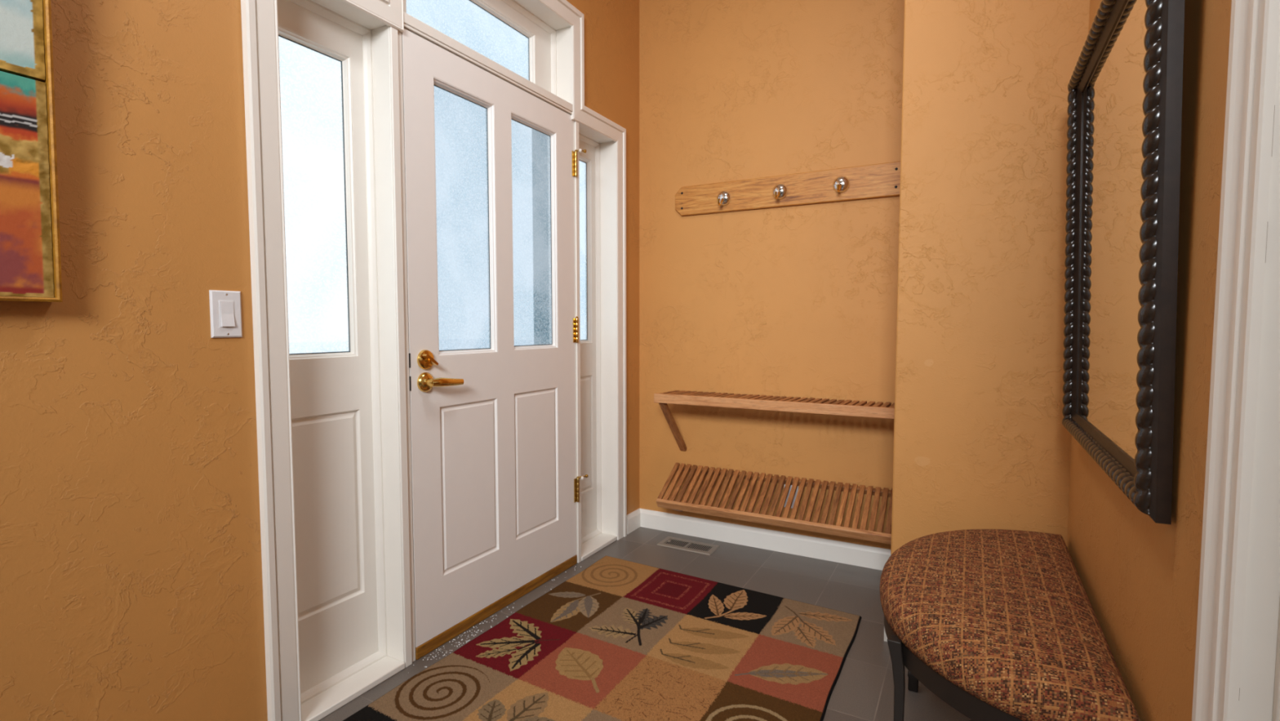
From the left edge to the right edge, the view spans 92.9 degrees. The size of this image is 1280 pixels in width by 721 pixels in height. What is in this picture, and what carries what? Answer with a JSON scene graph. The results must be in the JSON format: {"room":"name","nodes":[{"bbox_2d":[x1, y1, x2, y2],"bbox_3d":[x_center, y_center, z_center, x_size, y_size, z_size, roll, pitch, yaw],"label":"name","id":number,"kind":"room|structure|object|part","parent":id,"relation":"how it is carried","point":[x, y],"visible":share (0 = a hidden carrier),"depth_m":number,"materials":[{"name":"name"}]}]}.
{"room":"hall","nodes":[
{"label":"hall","id":0,"kind":"room"},
{"bbox_2d":[0,0,639,720],"bbox_3d":[-0.909,-0.502,1.842,0.150,3.050,3.810,2,4,29],"label":"wall","id":1,"kind":"structure","parent":0,"point":[131,582],"depth_m":1.35,"materials":[{"name":"orange paint"}]},
{"bbox_2d":[0,0,62,302],"bbox_3d":[-1.309,-0.517,0.862,0.080,0.843,0.711,2,4,29],"label":"framed painting","id":2,"kind":"object","parent":1,"relation":"attached to","point":[30,260],"visible":1,"depth_m":1.15,"materials":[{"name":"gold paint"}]},
{"bbox_2d":[208,289,242,337],"bbox_3d":[-1.017,-0.114,1.498,0.012,0.115,0.070,2,4,29],"label":"light switch","id":3,"kind":"object","parent":1,"relation":"attached to","point":[225,313],"visible":1,"depth_m":1.49,"materials":[{"name":"white plastic"}]},
{"bbox_2d":[277,0,387,703],"bbox_3d":[-0.962,-0.018,1.844,0.056,2.042,0.361,2,4,29],"label":"sidelight panel","id":4,"kind":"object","parent":1,"relation":"in","point":[335,397],"depth_m":1.91,"materials":[{"name":"white paint"}]},
{"bbox_2d":[301,655,404,720],"bbox_3d":[-0.929,1.012,1.887,0.158,0.020,0.361,2,4,29],"label":"trim","id":5,"kind":"structure","parent":1,"relation":"attached to","point":[333,698],"depth_m":1.86,"materials":[{"name":"white paint"}]},
{"bbox_2d":[240,0,626,720],"bbox_3d":[-0.530,-0.283,2.374,0.020,2.550,1.891,2,4,29],"label":"trim","id":6,"kind":"structure","parent":1,"relation":"attached to","point":[260,23],"depth_m":1.61,"materials":[{"name":"white paint"}]},
{"bbox_2d":[310,0,615,666],"bbox_3d":[-0.600,-0.255,2.414,0.160,2.488,1.771,2,4,29],"label":"trim","id":7,"kind":"structure","parent":1,"relation":"attached to","point":[387,54],"depth_m":2.00,"materials":[{"name":"white paint"}]},
{"bbox_2d":[403,0,556,95],"bbox_3d":[-0.630,-1.305,2.385,0.056,0.347,0.938,2,4,29],"label":"window","id":8,"kind":"structure","parent":1,"relation":"in","point":[541,37],"depth_m":2.67,"materials":[{"name":"white paint"}]},
{"bbox_2d":[401,28,588,659],"bbox_3d":[-0.558,-0.053,2.451,0.209,2.080,0.994,2,4,29],"label":"door","id":9,"kind":"structure","parent":1,"relation":"in","point":[495,487],"depth_m":2.33,"materials":[{"name":"white paint"}]},
{"bbox_3d":[-0.764,0.038,2.004,0.021,0.124,0.004,2,4,29],"label":"latch plate","id":10,"kind":"part","parent":9,"relation":"part of","materials":[{"name":"silver metal"}]},
{"bbox_3d":[-0.706,0.074,2.044,0.047,0.067,0.067,2,4,29],"label":"handle","id":11,"kind":"part","parent":9,"relation":"part of","materials":[{"name":"gold metal"}]},
{"bbox_3d":[-0.656,0.072,2.084,0.028,0.033,0.139,2,4,33],"label":"lever","id":12,"kind":"part","parent":9,"relation":"part of","materials":[{"name":"gold metal"}]},
{"bbox_2d":[578,133,601,543],"bbox_3d":[-0.310,-0.090,3.062,0.056,2.042,0.335,2,4,29],"label":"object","id":13,"kind":"structure","parent":1,"relation":"in","point":[590,348],"depth_m":3.15,"materials":[{"name":"white paint"}]},
{"bbox_2d":[581,533,617,560],"bbox_3d":[-0.267,0.941,3.099,0.158,0.020,0.335,2,4,29],"label":"trim","id":14,"kind":"structure","parent":1,"relation":"attached to","point":[598,542],"depth_m":3.10,"materials":[{"name":"white paint"}]},
{"bbox_2d":[318,526,970,720],"bbox_3d":[-1.270,1.252,-0.966,8.300,0.120,9.260,2,4,29],"label":"floor","id":15,"kind":"structure","parent":0,"point":[864,688],"depth_m":2.52,"materials":[{"name":"grey tile"}]},
{"bbox_2d":[413,565,576,666],"bbox_3d":[-0.516,0.990,2.416,0.068,0.003,0.993,2,4,29],"label":"grains","id":16,"kind":"object","parent":15,"relation":"on","point":[575,566],"visible":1,"depth_m":2.20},
{"bbox_2d":[342,555,862,720],"bbox_3d":[-0.137,1.023,1.781,1.205,0.010,2.060,2,4,29],"label":"area rug","id":17,"kind":"object","parent":15,"relation":"on","point":[618,639],"visible":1,"depth_m":2.05,"materials":[{"name":"multicoloured fabric"}]},
{"bbox_2d":[657,536,719,555],"bbox_3d":[0.247,0.945,3.120,0.296,0.008,0.137,2,4,29],"label":"floor vent","id":18,"kind":"object","parent":15,"relation":"in","point":[703,548],"visible":1,"depth_m":3.11,"materials":[{"name":"beige metal"}]},
{"bbox_2d":[880,528,1140,720],"bbox_3d":[0.866,0.783,1.564,0.468,0.516,1.024,2,4,29],"label":"bench","id":19,"kind":"object","parent":15,"relation":"on","point":[998,624],"visible":1,"depth_m":1.30,"materials":[{"name":"brown fabric"}]},
{"bbox_3d":[0.593,0.844,1.411,0.044,0.412,0.035,2,4,29],"label":"leg","id":20,"kind":"part","parent":19,"relation":"part of","materials":[{"name":"black wood"}]},
{"bbox_3d":[0.845,0.816,1.884,0.044,0.412,0.035,2,4,29],"label":"leg","id":21,"kind":"part","parent":19,"relation":"part of","materials":[{"name":"black wood"}]},
{"bbox_2d":[639,0,904,549],"bbox_3d":[0.649,-0.575,3.074,1.405,3.050,0.150,2,4,29],"label":"wall","id":22,"kind":"structure","parent":0,"point":[798,300],"depth_m":3.00,"materials":[{"name":"orange paint"}]},
{"bbox_2d":[626,507,890,569],"bbox_3d":[0.567,0.905,3.032,1.385,0.100,0.157,2,4,29],"label":"baseboard","id":23,"kind":"structure","parent":22,"relation":"attached to","point":[847,553],"depth_m":3.08,"materials":[{"name":"white paint"}]},
{"bbox_2d":[656,462,892,545],"bbox_3d":[0.644,0.703,2.935,1.143,0.260,0.262,2,4,29],"label":"rack","id":24,"kind":"object","parent":22,"relation":"attached to","point":[870,535],"visible":0.91,"depth_m":2.89,"materials":[{"name":"brown wood"}]},
{"bbox_3d":[0.591,0.742,2.839,1.143,0.047,0.039,2,4,29],"label":"rail","id":25,"kind":"part","parent":24,"relation":"part of","materials":[{"name":"brown wood"}]},
{"bbox_3d":[0.699,0.595,3.030,1.143,0.034,0.031,2,4,29],"label":"rail","id":26,"kind":"part","parent":24,"relation":"part of","materials":[{"name":"brown wood"}]},
{"bbox_2d":[653,390,894,450],"bbox_3d":[0.645,0.340,2.893,1.164,0.332,0.274,2,4,29],"label":"rack","id":27,"kind":"object","parent":22,"relation":"attached to","point":[757,402],"visible":0.92,"depth_m":2.81,"materials":[{"name":"brown wood"}]},
{"bbox_3d":[0.575,0.204,2.778,1.143,0.046,0.021,2,4,29],"label":"rail","id":28,"kind":"part","parent":27,"relation":"part of","materials":[{"name":"brown wood"}]},
{"bbox_2d":[675,160,900,216],"bbox_3d":[0.672,-0.817,2.901,1.148,0.148,0.105,2,4,29],"label":"hook rail","id":29,"kind":"object","parent":22,"relation":"attached to","point":[881,180],"visible":0.95,"depth_m":2.90,"materials":[{"name":"brown wood"}]},
{"bbox_2d":[783,484,798,508],"bbox_3d":[0.745,0.672,3.005,0.070,0.115,0.008,2,4,29],"label":"wall outlet","id":30,"kind":"object","parent":22,"relation":"attached to","point":[797,490],"visible":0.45,"depth_m":3.00,"materials":[{"name":"white plastic"}]},
{"bbox_2d":[890,0,1089,555],"bbox_3d":[1.380,-0.529,2.297,0.664,3.050,0.817,2,4,29],"label":"wall","id":31,"kind":"structure","parent":0,"point":[981,441],"depth_m":1.99,"materials":[{"name":"orange paint"}]},
{"bbox_2d":[884,627,887,641],"bbox_3d":[1.266,0.945,2.345,0.528,0.100,0.667,2,4,29],"label":"baseboard","id":32,"kind":"structure","parent":31,"relation":"attached to","point":[885,634],"depth_m":2.18,"materials":[{"name":"white paint"}]},
{"bbox_2d":[1066,0,1231,720],"bbox_3d":[0.824,-0.439,0.764,0.130,3.050,2.413,2,4,29],"label":"wall","id":33,"kind":"structure","parent":0,"point":[1140,576],"depth_m":0.93,"materials":[{"name":"orange paint"}]},
{"bbox_2d":[1062,0,1184,524],"bbox_3d":[1.007,-0.270,1.322,0.060,0.993,0.935,2,4,29],"label":"wall mirror","id":34,"kind":"object","parent":33,"relation":"attached to","point":[1125,86],"visible":1,"depth_m":1.16,"materials":[{"name":"black paint"}]},
{"bbox_3d":[1.212,-0.293,1.713,0.027,0.975,0.035,1,3,29],"label":"rope molding","id":35,"kind":"part","parent":34,"relation":"part of","materials":[{"name":"black wood"}]},
{"bbox_3d":[0.992,-0.741,1.303,0.027,0.035,0.917,1,3,29],"label":"rope molding","id":36,"kind":"part","parent":34,"relation":"part of","materials":[{"name":"black wood"}]},
{"bbox_3d":[1.009,0.200,1.349,0.027,0.035,0.917,1,3,29],"label":"rope molding","id":37,"kind":"part","parent":34,"relation":"part of","materials":[{"name":"black wood"}]},
{"bbox_2d":[1077,0,1147,461],"bbox_3d":[1.018,-0.270,1.316,0.005,0.893,0.835,1,3,29],"label":"mirror glass","id":38,"kind":"object","parent":34,"relation":"on","point":[1111,95],"depth_m":1.29,"materials":[{"name":"clear"}]},
{"bbox_3d":[0.789,-0.247,0.939,0.027,0.975,0.035,1,3,29],"label":"rope molding","id":39,"kind":"part","parent":34,"relation":"part of","materials":[{"name":"black wood"}]},
{"bbox_2d":[1191,0,1279,720],"bbox_3d":[0.482,0.038,0.321,0.019,2.151,1.003,2,4,29],"label":"trim","id":40,"kind":"structure","parent":33,"relation":"attached to","point":[1254,35],"depth_m":0.71,"materials":[{"name":"white paint"}]},
{"bbox_2d":[1237,22,1279,720],"bbox_3d":[0.547,0.072,0.288,0.130,2.086,0.873,2,4,29],"label":"trim","id":41,"kind":"structure","parent":33,"relation":"attached to","point":[1260,675],"depth_m":0.68,"materials":[{"name":"white paint"}]},
{"label":"outside","id":42,"kind":"structure","parent":0,"visible":0},
{"bbox_2d":[288,338,533,353],"bbox_3d":[-16.738,0.509,14.880,39.650,0.190,70.000,2,4,29],"label":"ground","id":43,"kind":"structure","parent":42,"point":[444,344],"depth_m":36.96,"materials":[{"name":"white snow"}]},
{"bbox_2d":[531,128,549,344],"bbox_3d":[-0.671,-0.369,4.589,0.150,2.780,0.240,2,4,29],"label":"window pane","id":44,"kind":"structure","parent":43,"relation":"on","point":[540,140],"depth_m":4.45,"materials":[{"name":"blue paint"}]}
]}

